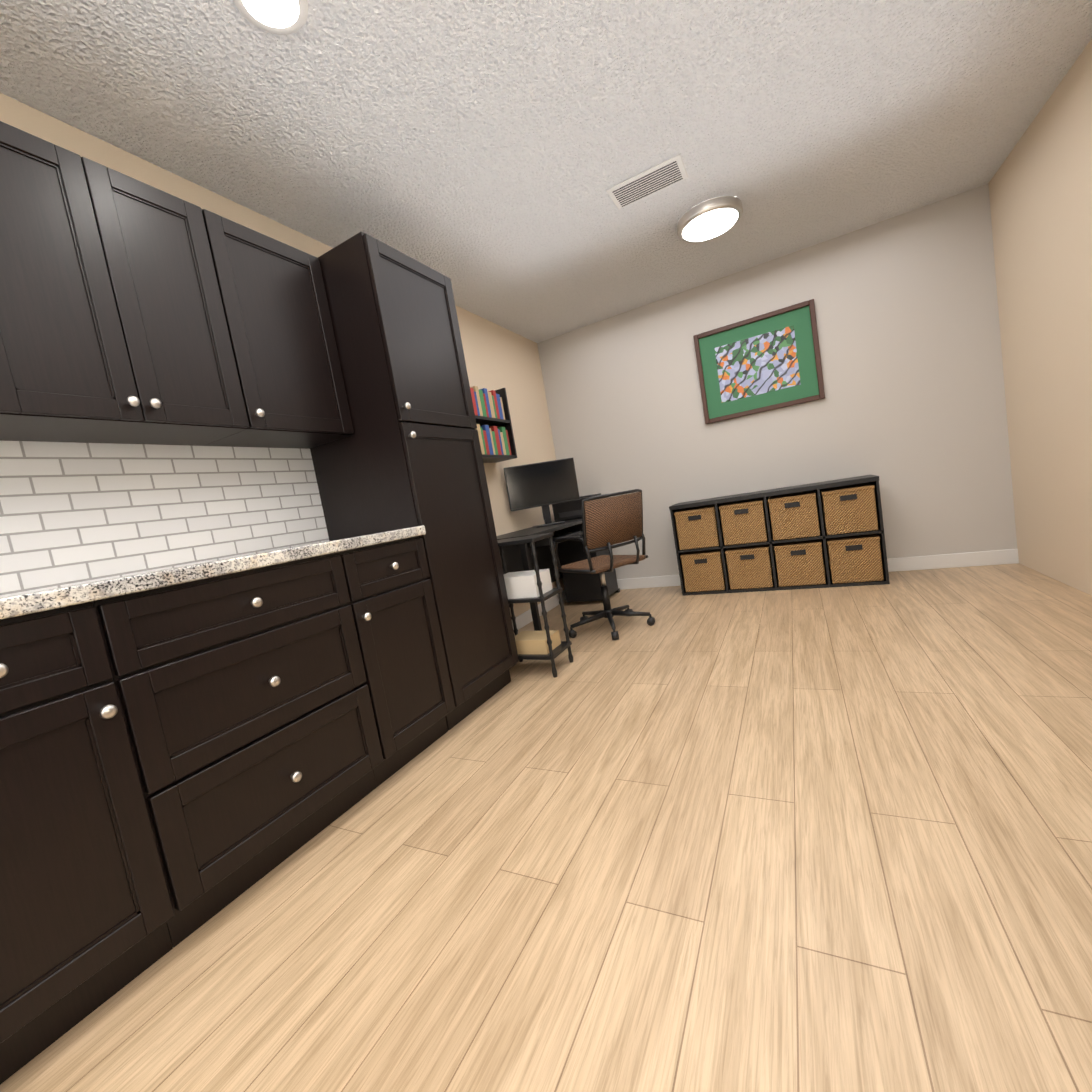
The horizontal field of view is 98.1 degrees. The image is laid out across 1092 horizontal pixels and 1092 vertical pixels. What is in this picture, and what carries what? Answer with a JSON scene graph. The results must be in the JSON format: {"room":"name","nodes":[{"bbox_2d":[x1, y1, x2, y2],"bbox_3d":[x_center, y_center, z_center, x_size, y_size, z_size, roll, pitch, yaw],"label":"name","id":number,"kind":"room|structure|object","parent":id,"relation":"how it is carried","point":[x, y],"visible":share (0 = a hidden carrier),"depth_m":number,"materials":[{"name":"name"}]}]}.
{"room":"kitchen","nodes":[
{"label":"kitchen","id":0,"kind":"room"},
{"bbox_2d":[0,93,564,616],"bbox_3d":[-1.749,-0.100,1.130,0.118,2.440,8.271,-7,6,28],"label":"wall","id":1,"kind":"structure","parent":0,"point":[498,357],"depth_m":3.60,"materials":[{"name":"beige paint"}]},
{"bbox_2d":[0,293,35,440],"bbox_3d":[-1.603,-0.657,1.057,0.321,0.760,0.393,-7,6,28],"label":"upper cabinet","id":2,"kind":"object","parent":1,"relation":"attached to","point":[15,407],"depth_m":1.19,"materials":[{"name":"black wood"}]},
{"bbox_2d":[0,121,275,446],"bbox_3d":[-1.398,-0.729,1.455,0.321,0.760,0.750,-7,6,28],"label":"upper cabinet","id":3,"kind":"object","parent":1,"relation":"attached to","point":[133,311],"depth_m":1.40,"materials":[{"name":"black wood"}]},
{"bbox_2d":[0,441,328,597],"bbox_3d":[-1.703,-0.031,1.068,0.006,0.500,2.754,-7,6,28],"label":"tile backsplash","id":4,"kind":"structure","parent":1,"relation":"attached to","point":[72,513],"depth_m":1.64,"materials":[{"name":"white tile"}]},
{"bbox_2d":[228,219,353,448],"bbox_3d":[-1.165,-0.809,1.908,0.321,0.760,0.519,-7,6,28],"label":"upper cabinet","id":5,"kind":"object","parent":1,"relation":"attached to","point":[285,293],"depth_m":1.89,"materials":[{"name":"black wood"}]},
{"bbox_2d":[470,386,516,462],"bbox_3d":[-0.463,-0.868,3.364,0.196,0.520,0.524,-7,6,28],"label":"wall shelf","id":6,"kind":"object","parent":1,"relation":"attached to","point":[494,425],"visible":0.58,"depth_m":3.38,"materials":[{"name":"black paint"}]},
{"bbox_2d":[512,590,565,629],"bbox_3d":[-0.164,0.580,3.791,0.013,0.100,2.111,-7,6,28],"label":"baseboard","id":7,"kind":"structure","parent":1,"relation":"attached to","point":[523,619],"depth_m":3.99,"materials":[{"name":"white paint"}]},
{"bbox_2d":[0,563,1091,1091],"bbox_3d":[-0.052,0.968,0.447,3.508,0.100,8.271,-7,6,28],"label":"floor","id":8,"kind":"structure","parent":0,"point":[834,839],"depth_m":1.12,"materials":[{"name":"brown wood"}]},
{"bbox_2d":[0,601,191,1084],"bbox_3d":[-1.271,0.615,1.089,0.589,0.884,0.347,-7,6,28],"label":"base cabinet","id":9,"kind":"object","parent":8,"relation":"on","point":[91,895],"depth_m":1.00,"materials":[{"name":"black wood"}]},
{"bbox_2d":[108,549,404,932],"bbox_3d":[-1.043,0.536,1.532,0.589,0.884,0.780,-7,6,28],"label":"base cabinet","id":10,"kind":"object","parent":8,"relation":"on","point":[186,751],"depth_m":1.34,"materials":[{"name":"black wood"}]},
{"bbox_2d":[0,525,425,620],"bbox_3d":[-1.096,0.076,1.515,0.610,0.040,1.428,-7,6,28],"label":"countertop","id":11,"kind":"structure","parent":10,"relation":"on","point":[22,605],"depth_m":1.19,"materials":[{"name":"beige stone"}]},
{"bbox_2d":[364,537,454,764],"bbox_3d":[-0.800,0.451,2.004,0.589,0.884,0.416,-7,6,28],"label":"base cabinet","id":12,"kind":"object","parent":8,"relation":"on","point":[403,601],"depth_m":1.90,"materials":[{"name":"black wood"}]},
{"bbox_2d":[310,232,518,729],"bbox_3d":[-0.673,-0.237,2.370,0.627,2.130,0.549,-7,6,28],"label":"pantry","id":13,"kind":"object","parent":8,"relation":"on","point":[407,453],"visible":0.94,"depth_m":2.13,"materials":[{"name":"black wood"}]},
{"bbox_2d":[497,532,572,677],"bbox_3d":[-0.114,0.335,2.704,0.373,0.760,0.247,-7,6,28],"label":"rack","id":14,"kind":"object","parent":8,"relation":"on","point":[534,585],"visible":0.65,"depth_m":2.62,"materials":[{"name":"black metal"}]},
{"bbox_2d":[497,518,619,630],"bbox_3d":[0.102,0.201,3.825,0.490,0.750,1.568,-7,6,28],"label":"desk","id":15,"kind":"object","parent":8,"relation":"on","point":[579,587],"visible":0.46,"depth_m":4.05,"materials":[{"name":"black paint"}]},
{"bbox_2d":[503,458,579,527],"bbox_3d":[-0.019,-0.410,3.768,0.568,0.500,0.167,-11,5,-12],"label":"monitor","id":16,"kind":"object","parent":15,"relation":"on","point":[544,485],"visible":1,"depth_m":3.73,"materials":[{"name":"black plastic"}]},
{"bbox_2d":[552,493,607,521],"bbox_3d":[0.318,-0.349,4.227,0.412,0.185,0.355,-7,6,28],"label":"printer","id":17,"kind":"object","parent":15,"relation":"on","point":[570,510],"visible":0.38,"depth_m":4.10,"materials":[{"name":"black plastic"}]},
{"bbox_2d":[554,489,654,639],"bbox_3d":[0.372,0.118,3.271,0.603,0.922,0.613,-13,6,-34],"label":"chair","id":18,"kind":"object","parent":8,"relation":"on","point":[609,521],"visible":0.98,"depth_m":3.04,"materials":[{"name":"brown leather"}]},
{"bbox_2d":[669,475,889,595],"bbox_3d":[1.747,-0.059,3.678,1.399,0.738,0.381,-7,6,28],"label":"organizer","id":19,"kind":"object","parent":8,"relation":"on","point":[826,534],"visible":1,"depth_m":3.49,"materials":[{"name":"brown wicker"}]},
{"bbox_2d":[0,0,1091,342],"bbox_3d":[-0.475,-1.526,0.220,3.508,0.100,8.271,-7,6,28],"label":"ceiling","id":20,"kind":"structure","parent":0,"point":[482,154],"depth_m":1.91,"materials":[{"name":"white paint"}]},
{"bbox_2d":[233,0,307,34],"bbox_3d":[-0.768,-1.520,1.320,0.196,0.012,0.196,-7,6,28],"label":"recessed light","id":21,"kind":"object","parent":20,"relation":"in","point":[282,17],"visible":1,"depth_m":1.36,"materials":[{"name":"white"}]},
{"bbox_2d":[606,154,687,208],"bbox_3d":[0.512,-1.835,2.401,0.372,0.013,0.196,-7,6,28],"label":"ceiling vent","id":22,"kind":"object","parent":20,"relation":"in","point":[654,179],"visible":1,"depth_m":2.39,"materials":[{"name":"white metal"}]},
{"bbox_2d":[677,196,742,241],"bbox_3d":[0.973,-1.915,2.820,0.368,0.084,0.368,-7,6,28],"label":"flush ceiling light","id":23,"kind":"object","parent":20,"relation":"attached to","point":[710,219],"visible":1,"depth_m":2.73,"materials":[{"name":"white glass"}]},
{"bbox_2d":[537,184,1016,578],"bbox_3d":[1.579,-0.918,3.913,3.273,2.440,0.118,-7,6,28],"label":"wall","id":24,"kind":"structure","parent":0,"point":[909,409],"depth_m":3.47,"materials":[{"name":"grey paint"}]},
{"bbox_2d":[693,299,824,423],"bbox_3d":[1.644,-1.410,3.707,0.862,0.720,0.029,-7,6,28],"label":"picture frame","id":25,"kind":"object","parent":24,"relation":"attached to","point":[769,361],"visible":0.98,"depth_m":3.69,"materials":[{"name":"green"}]},
{"bbox_2d":[617,549,1018,589],"bbox_3d":[1.745,0.241,3.960,3.271,0.100,0.013,-7,6,28],"label":"baseboard","id":26,"kind":"structure","parent":24,"relation":"attached to","point":[986,558],"depth_m":3.41,"materials":[{"name":"white paint"}]},
{"bbox_2d":[988,39,1091,595],"bbox_3d":[1.222,-0.459,-0.464,0.118,2.440,8.271,-7,6,28],"label":"wall","id":27,"kind":"structure","parent":0,"point":[1040,189],"depth_m":2.52,"materials":[{"name":"beige paint"}]}
]}

